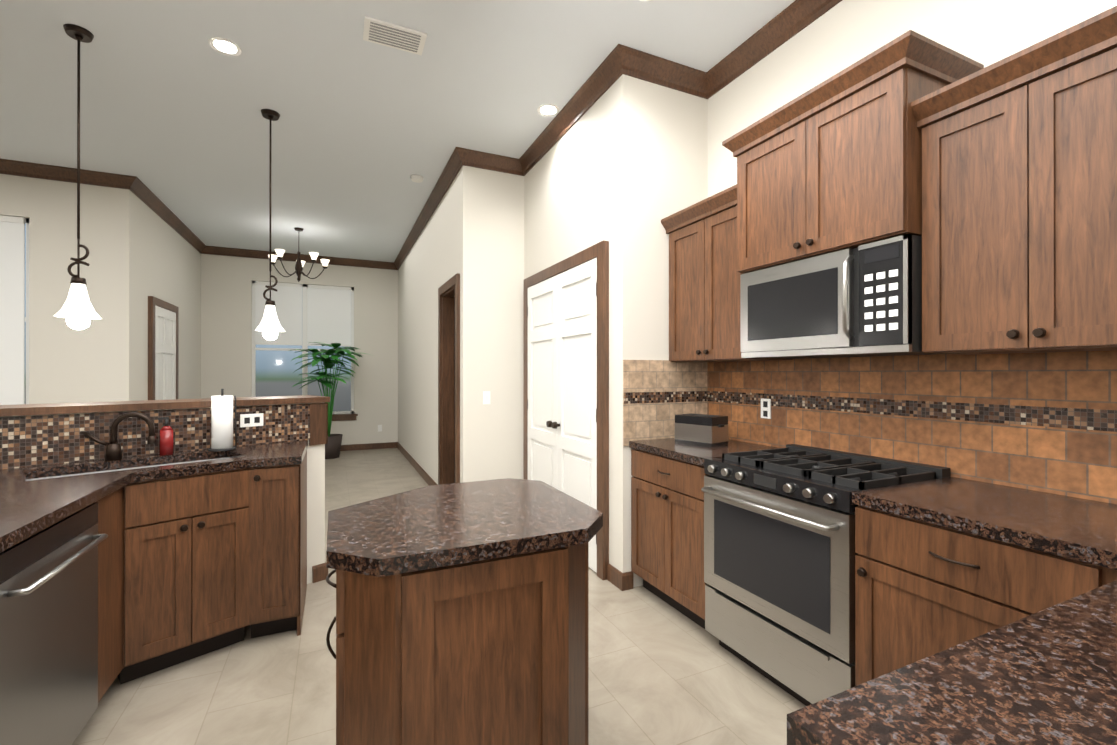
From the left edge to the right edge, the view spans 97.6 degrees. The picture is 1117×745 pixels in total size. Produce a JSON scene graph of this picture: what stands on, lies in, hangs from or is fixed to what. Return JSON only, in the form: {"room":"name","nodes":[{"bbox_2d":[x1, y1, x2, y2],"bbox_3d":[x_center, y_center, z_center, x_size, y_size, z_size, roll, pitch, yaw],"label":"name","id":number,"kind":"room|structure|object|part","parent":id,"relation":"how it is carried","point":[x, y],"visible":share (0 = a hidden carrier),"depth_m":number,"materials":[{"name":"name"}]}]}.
{"room":"kitchen","nodes":[
{"label":"kitchen","id":0,"kind":"room"},
{"bbox_2d":[0,0,794,261],"bbox_3d":[-3.053,-2.020,3.021,7.920,0.060,10.840,0,0,-25],"label":"ceiling","id":1,"kind":"structure","parent":0,"point":[173,102],"depth_m":3.46,"materials":[{"name":"white paint"}]},
{"bbox_2d":[54,23,101,318],"bbox_3d":[-2.799,-1.155,2.850,0.204,1.670,0.204,0,0,-25],"label":"pendant light","id":2,"kind":"object","parent":1,"relation":"hanging from","point":[77,304],"visible":1,"depth_m":2.84,"materials":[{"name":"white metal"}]},
{"bbox_2d":[208,37,241,55],"bbox_3d":[-2.034,-1.988,2.982,0.170,0.004,0.170,0,0,-25],"label":"recessed light","id":3,"kind":"object","parent":1,"relation":"in","point":[224,46],"visible":1,"depth_m":2.98,"materials":[{"name":"white paint"}]},
{"bbox_2d":[255,109,284,331],"bbox_3d":[-2.209,-1.154,3.748,0.204,1.670,0.204,0,0,-25],"label":"pendant light","id":4,"kind":"object","parent":1,"relation":"hanging from","point":[270,322],"visible":1,"depth_m":3.74,"materials":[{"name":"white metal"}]},
{"bbox_2d":[268,227,329,281],"bbox_3d":[-3.592,-1.615,6.768,0.771,0.740,0.739,0,0,-25],"label":"chandelier","id":5,"kind":"object","parent":1,"relation":"hanging from","point":[299,265],"visible":0.98,"depth_m":6.70,"materials":[{"name":"brown metal"}]},
{"bbox_2d":[363,16,426,55],"bbox_3d":[-0.968,-1.983,2.888,0.340,0.013,0.200,0,0,-25],"label":"ceiling vent","id":6,"kind":"object","parent":1,"relation":"in","point":[383,33],"visible":1,"depth_m":2.88,"materials":[{"name":"white metal"}]},
{"bbox_2d":[410,175,423,182],"bbox_3d":[-1.439,-1.969,4.971,0.128,0.034,0.130,0,0,-25],"label":"smoke detector","id":7,"kind":"object","parent":1,"relation":"attached to","point":[417,178],"visible":1,"depth_m":4.94,"materials":[{"name":"white paint"}]},
{"bbox_2d":[537,104,559,115],"bbox_3d":[-0.076,-1.987,3.704,0.170,0.004,0.170,0,0,-25],"label":"recessed light","id":8,"kind":"object","parent":1,"relation":"in","point":[548,110],"visible":1,"depth_m":3.70,"materials":[{"name":"white paint"}]},
{"bbox_2d":[72,448,805,744],"bbox_3d":[-3.053,1.390,3.016,7.920,0.060,10.840,0,0,-25],"label":"floor","id":9,"kind":"structure","parent":0,"point":[661,672],"depth_m":2.11,"materials":[{"name":"tile"}]},
{"bbox_2d":[0,412,307,744],"bbox_3d":[-1.575,0.776,1.336,1.444,1.162,3.311,0,0,-25],"label":"base cabinet","id":10,"kind":"object","parent":9,"relation":"on","point":[122,574],"visible":1,"depth_m":2.12,"materials":[{"name":"brown wood"}]},
{"bbox_2d":[0,440,307,552],"bbox_3d":[-1.575,0.448,1.336,1.444,0.040,3.311,0,0,-25],"label":"countertop","id":11,"kind":"structure","parent":10,"relation":"on","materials":[{"name":"stone"}]},
{"bbox_2d":[158,417,173,454],"bbox_3d":[-2.049,0.330,2.551,0.065,0.196,0.060,0,0,-25],"label":"soap bottle","id":12,"kind":"object","parent":10,"relation":"on","point":[166,443],"visible":0.96,"depth_m":2.53,"materials":[{"name":"red plastic"}]},
{"bbox_2d":[208,389,236,451],"bbox_3d":[-1.864,0.259,2.713,0.132,0.339,0.130,0,0,-25],"label":"paper towel","id":13,"kind":"object","parent":10,"relation":"on","point":[222,422],"visible":0.98,"depth_m":2.67,"materials":[{"name":"white paper"}]},
{"bbox_2d":[0,402,324,583],"bbox_3d":[-2.136,0.777,2.650,0.170,1.165,1.650,0,0,41],"label":"wall","id":14,"kind":"structure","parent":9,"relation":"on","point":[315,504],"depth_m":2.57,"materials":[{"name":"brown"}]},
{"bbox_3d":[-2.113,0.314,2.570,0.012,0.230,1.540,0,0,41],"label":"mosaic trim","id":15,"kind":"part","parent":14,"relation":"part of","materials":[{"name":"tile"}]},
{"bbox_2d":[0,395,329,582],"bbox_3d":[-2.193,0.759,2.713,0.360,1.200,1.670,0,0,41],"label":"ledge","id":16,"kind":"object","parent":14,"relation":"on","point":[318,422],"depth_m":2.69,"materials":[{"name":"brown wood"}]},
{"bbox_3d":[-1.815,0.282,2.894,0.006,0.075,0.120,0,0,41],"label":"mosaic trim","id":17,"kind":"part","parent":14,"relation":"part of","materials":[{"name":"white plastic"}]},
{"bbox_3d":[-1.812,0.282,2.891,0.002,0.035,0.080,0,0,42],"label":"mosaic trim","id":18,"kind":"part","parent":14,"relation":"part of","materials":[{"name":"white plastic"}]},
{"bbox_2d":[289,342,365,458],"bbox_3d":[-3.702,0.436,7.944,1.270,1.863,1.231,0,0,-25],"label":"plant","id":19,"kind":"object","parent":9,"relation":"on","point":[332,448],"visible":0.98,"depth_m":7.82,"materials":[{"name":"green plant"}]},
{"bbox_2d":[326,478,602,744],"bbox_3d":[-0.312,0.893,1.545,0.764,0.930,0.700,0,0,-25],"label":"kitchen island","id":20,"kind":"object","parent":9,"relation":"on","point":[461,617],"visible":1,"depth_m":1.26,"materials":[{"name":"brown wood"}]},
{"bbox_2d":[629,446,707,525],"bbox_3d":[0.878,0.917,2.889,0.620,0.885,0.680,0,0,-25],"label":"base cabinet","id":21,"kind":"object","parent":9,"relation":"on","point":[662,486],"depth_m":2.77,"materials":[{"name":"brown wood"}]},
{"bbox_2d":[629,438,777,465],"bbox_3d":[0.871,0.450,2.888,0.625,0.040,0.685,0,0,-25],"label":"countertop","id":22,"kind":"structure","parent":21,"relation":"on","point":[691,453],"depth_m":2.77,"materials":[{"name":"brown stone"}]},
{"bbox_2d":[675,413,727,446],"bbox_3d":[0.870,0.343,2.961,0.172,0.171,0.276,0,0,-40],"label":"toaster","id":23,"kind":"object","parent":22,"relation":"on","point":[702,429],"visible":1,"depth_m":2.89,"materials":[{"name":"black"}]},
{"bbox_2d":[701,444,949,705],"bbox_3d":[1.144,0.876,2.213,0.691,0.965,0.756,0,0,-25],"label":"stove","id":24,"kind":"object","parent":9,"relation":"on","point":[780,553],"visible":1,"depth_m":2.03,"materials":[{"name":"silver metal"}]},
{"bbox_2d":[631,477,1116,744],"bbox_3d":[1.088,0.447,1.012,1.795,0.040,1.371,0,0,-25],"label":"base cabinet","id":25,"kind":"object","parent":9,"relation":"on","point":[986,613],"depth_m":1.31,"materials":[{"name":"brown wood"}]},
{"bbox_2d":[454,297,454,482],"bbox_3d":[-0.809,-0.311,5.731,0.960,3.350,0.060,0,0,-25],"label":"wall","id":26,"kind":"structure","parent":0,"point":[454,389],"depth_m":5.52,"materials":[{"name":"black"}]},
{"bbox_2d":[0,0,1116,586],"bbox_3d":[-3.053,-0.315,3.019,7.920,3.350,10.840,0,0,-25],"label":"wall","id":27,"kind":"structure","parent":0,"point":[624,166],"depth_m":4.54,"materials":[{"name":"white paint"}]},
{"bbox_2d":[0,215,28,404],"bbox_3d":[-5.585,-0.458,4.487,1.220,2.060,0.160,0,0,-25],"label":"dining room window","id":28,"kind":"structure","parent":27,"relation":"in","point":[14,310],"depth_m":4.66,"materials":[{"name":"white"}]},
{"bbox_2d":[0,159,139,191],"bbox_3d":[-5.900,-1.929,4.256,3.532,0.118,0.082,0,0,-25],"label":"crown molding","id":29,"kind":"structure","parent":27,"relation":"attached to","point":[8,167],"depth_m":4.77,"materials":[{"name":"brown wood"}]},
{"bbox_2d":[148,296,178,399],"bbox_3d":[-4.804,0.252,5.955,0.045,2.225,1.000,0,0,-25],"label":"door frame","id":30,"kind":"structure","parent":27,"relation":"attached to","point":[153,301],"depth_m":5.53,"materials":[{"name":"brown wood"}]},
{"bbox_2d":[155,305,175,399],"bbox_3d":[-4.804,0.291,5.955,0.036,2.123,0.822,0,0,-25],"label":"door","id":31,"kind":"structure","parent":27,"relation":"in","point":[165,354],"depth_m":5.94,"materials":[{"name":"white paint"}]},
{"bbox_2d":[133,180,207,253],"bbox_3d":[-4.966,-1.926,6.357,0.082,0.118,2.940,0,0,-25],"label":"crown molding","id":32,"kind":"structure","parent":27,"relation":"attached to","point":[145,194],"depth_m":6.05,"materials":[{"name":"brown wood"}]},
{"bbox_2d":[208,246,391,269],"bbox_3d":[-4.263,-1.923,8.252,2.760,0.118,0.082,0,0,-25],"label":"crown molding","id":33,"kind":"structure","parent":27,"relation":"attached to","point":[212,250],"depth_m":8.19,"materials":[{"name":"brown wood"}]},
{"bbox_2d":[252,281,353,413],"bbox_3d":[-4.326,-0.387,8.340,1.540,2.230,0.105,0,0,-25],"label":"window","id":34,"kind":"structure","parent":27,"relation":"in","point":[305,344],"depth_m":8.31,"materials":[{"name":"white glass"}]},
{"bbox_3d":[-4.312,-0.985,8.309,1.442,0.995,0.015,0,0,-25],"label":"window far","id":35,"kind":"part","parent":34,"relation":"part of","materials":[{"name":"white fabric"}]},
{"bbox_3d":[-4.346,-0.387,8.383,1.540,2.230,0.010,0,0,-25],"label":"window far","id":36,"kind":"part","parent":34,"relation":"part of","materials":[{"name":"glass"}]},
{"bbox_2d":[332,414,357,420],"bbox_3d":[-4.300,0.783,8.281,1.660,0.110,0.090,0,0,-25],"label":"window sill","id":37,"kind":"structure","parent":27,"relation":"in","point":[340,417],"depth_m":8.50,"materials":[{"name":"brown wood"}]},
{"bbox_2d":[340,442,396,450],"bbox_3d":[-4.277,1.315,8.277,2.940,0.105,0.016,0,0,-25],"label":"baseboard","id":38,"kind":"structure","parent":27,"relation":"attached to","point":[368,446],"depth_m":8.68,"materials":[{"name":"brown wood"}]},
{"bbox_2d":[397,442,436,485],"bbox_3d":[-2.110,1.314,7.107,0.016,0.105,3.950,0,0,-25],"label":"baseboard","id":39,"kind":"structure","parent":27,"relation":"attached to","point":[418,468],"depth_m":6.71,"materials":[{"name":"wood"}]},
{"bbox_2d":[392,147,467,269],"bbox_3d":[-1.914,-1.926,6.606,0.082,0.118,5.032,0,0,-25],"label":"crown molding","id":40,"kind":"structure","parent":27,"relation":"attached to","point":[455,163],"depth_m":5.46,"materials":[{"name":"brown wood"}]},
{"bbox_2d":[438,273,459,484],"bbox_3d":[-1.053,0.225,4.931,0.150,2.275,0.890,0,0,-25],"label":"door frame","id":41,"kind":"structure","parent":27,"relation":"attached to","point":[448,290],"depth_m":5.24,"materials":[{"name":"brown wood"}]},
{"bbox_2d":[483,391,489,403],"bbox_3d":[-0.660,0.232,4.494,0.070,0.120,0.009,0,0,-25],"label":"light switch","id":42,"kind":"object","parent":27,"relation":"attached to","point":[486,397],"visible":1,"depth_m":4.49,"materials":[{"name":"white plastic"}]},
{"bbox_2d":[464,148,519,174],"bbox_3d":[-0.618,-1.929,4.477,0.480,0.118,0.082,0,0,-25],"label":"crown molding","id":43,"kind":"structure","parent":27,"relation":"attached to","point":[477,159],"depth_m":4.47,"materials":[{"name":"brown wood"}]},
{"bbox_2d":[527,257,596,572],"bbox_3d":[-0.023,0.288,3.868,0.096,2.123,1.306,0,0,-25],"label":"pantry door","id":44,"kind":"structure","parent":27,"relation":"in","point":[562,349],"depth_m":3.75,"materials":[{"name":"white paint"}]},
{"bbox_3d":[-0.039,0.276,3.861,0.061,1.760,1.306,0,0,-25],"label":"pantry door","id":45,"kind":"part","parent":44,"relation":"part of","materials":[{"name":"white wood"}]},
{"bbox_2d":[523,240,608,579],"bbox_3d":[0.004,0.249,3.880,0.045,2.225,1.480,0,0,-25],"label":"door frame","id":46,"kind":"structure","parent":27,"relation":"attached to","point":[600,251],"depth_m":3.23,"materials":[{"name":"brown wood"}]},
{"bbox_2d":[516,44,631,175],"bbox_3d":[0.018,-1.930,3.807,0.082,0.118,1.832,0,0,-25],"label":"crown molding","id":47,"kind":"structure","parent":27,"relation":"attached to","point":[619,62],"depth_m":3.51,"materials":[{"name":"brown wood"}]},
{"bbox_2d":[623,360,707,445],"bbox_3d":[0.709,0.190,3.196,0.668,0.540,0.012,0,0,-25],"label":"backsplash","id":48,"kind":"structure","parent":27,"relation":"attached to","point":[645,421],"depth_m":3.16,"materials":[{"name":"tile"}]},
{"bbox_2d":[624,391,706,403],"bbox_3d":[0.711,0.160,3.189,0.666,0.070,0.002,0,0,-25],"label":"trim","id":49,"kind":"structure","parent":27,"relation":"attached to","point":[660,397],"depth_m":3.18,"materials":[{"name":"tile"}]},
{"bbox_2d":[628,48,707,97],"bbox_3d":[0.697,-1.931,3.155,0.570,0.118,0.082,0,0,-25],"label":"crown molding","id":50,"kind":"structure","parent":27,"relation":"attached to","point":[648,67],"depth_m":3.16,"materials":[{"name":"brown wood"}]},
{"bbox_2d":[665,186,792,361],"bbox_3d":[1.011,-0.532,2.952,0.332,0.925,0.680,0,0,-25],"label":"upper cabinet","id":51,"kind":"object","parent":27,"relation":"attached to","point":[704,294],"depth_m":2.88,"materials":[{"name":"brown wood"}]},
{"bbox_2d":[761,399,770,418],"bbox_3d":[1.219,0.212,2.875,0.006,0.115,0.070,0,0,-25],"label":"outlet","id":52,"kind":"object","parent":27,"relation":"attached to","point":[765,408],"visible":1,"depth_m":2.87,"materials":[{"name":"white plastic"}]},
{"bbox_2d":[704,0,841,98],"bbox_3d":[1.576,-1.932,2.041,0.082,0.118,2.840,0,0,-25],"label":"crown molding","id":53,"kind":"structure","parent":27,"relation":"attached to","point":[795,17],"depth_m":2.84,"materials":[{"name":"brown wood"}]},
{"bbox_2d":[733,34,976,277],"bbox_3d":[1.285,-0.861,2.247,0.422,0.690,0.820,0,0,-25],"label":"upper cabinet","id":54,"kind":"object","parent":27,"relation":"attached to","point":[838,167],"depth_m":2.01,"materials":[{"name":"brown wood"}]},
{"bbox_2d":[740,234,932,358],"bbox_3d":[1.270,-0.293,2.239,0.451,0.433,0.816,0,0,-25],"label":"microwave","id":55,"kind":"object","parent":54,"relation":"attached to","point":[864,300],"visible":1,"depth_m":2.05,"materials":[{"name":"silver metal"}]},
{"bbox_2d":[707,350,1116,503],"bbox_3d":[1.610,0.189,2.047,0.012,0.540,2.828,0,0,-25],"label":"backsplash","id":56,"kind":"structure","parent":27,"relation":"attached to","point":[1078,463],"depth_m":2.00,"materials":[{"name":"tile"}]},
{"bbox_2d":[707,391,1116,431],"bbox_3d":[1.604,0.159,2.044,0.002,0.070,2.828,0,0,-25],"label":"trim","id":57,"kind":"structure","parent":27,"relation":"attached to","point":[1090,419],"depth_m":2.02,"materials":[{"name":"tile"}]},
{"bbox_2d":[921,6,1116,354],"bbox_3d":[1.641,-0.534,1.577,0.332,0.925,0.684,0,0,-25],"label":"upper cabinet","id":58,"kind":"object","parent":27,"relation":"attached to","point":[994,186],"depth_m":1.54,"materials":[{"name":"brown wood"}]}
]}

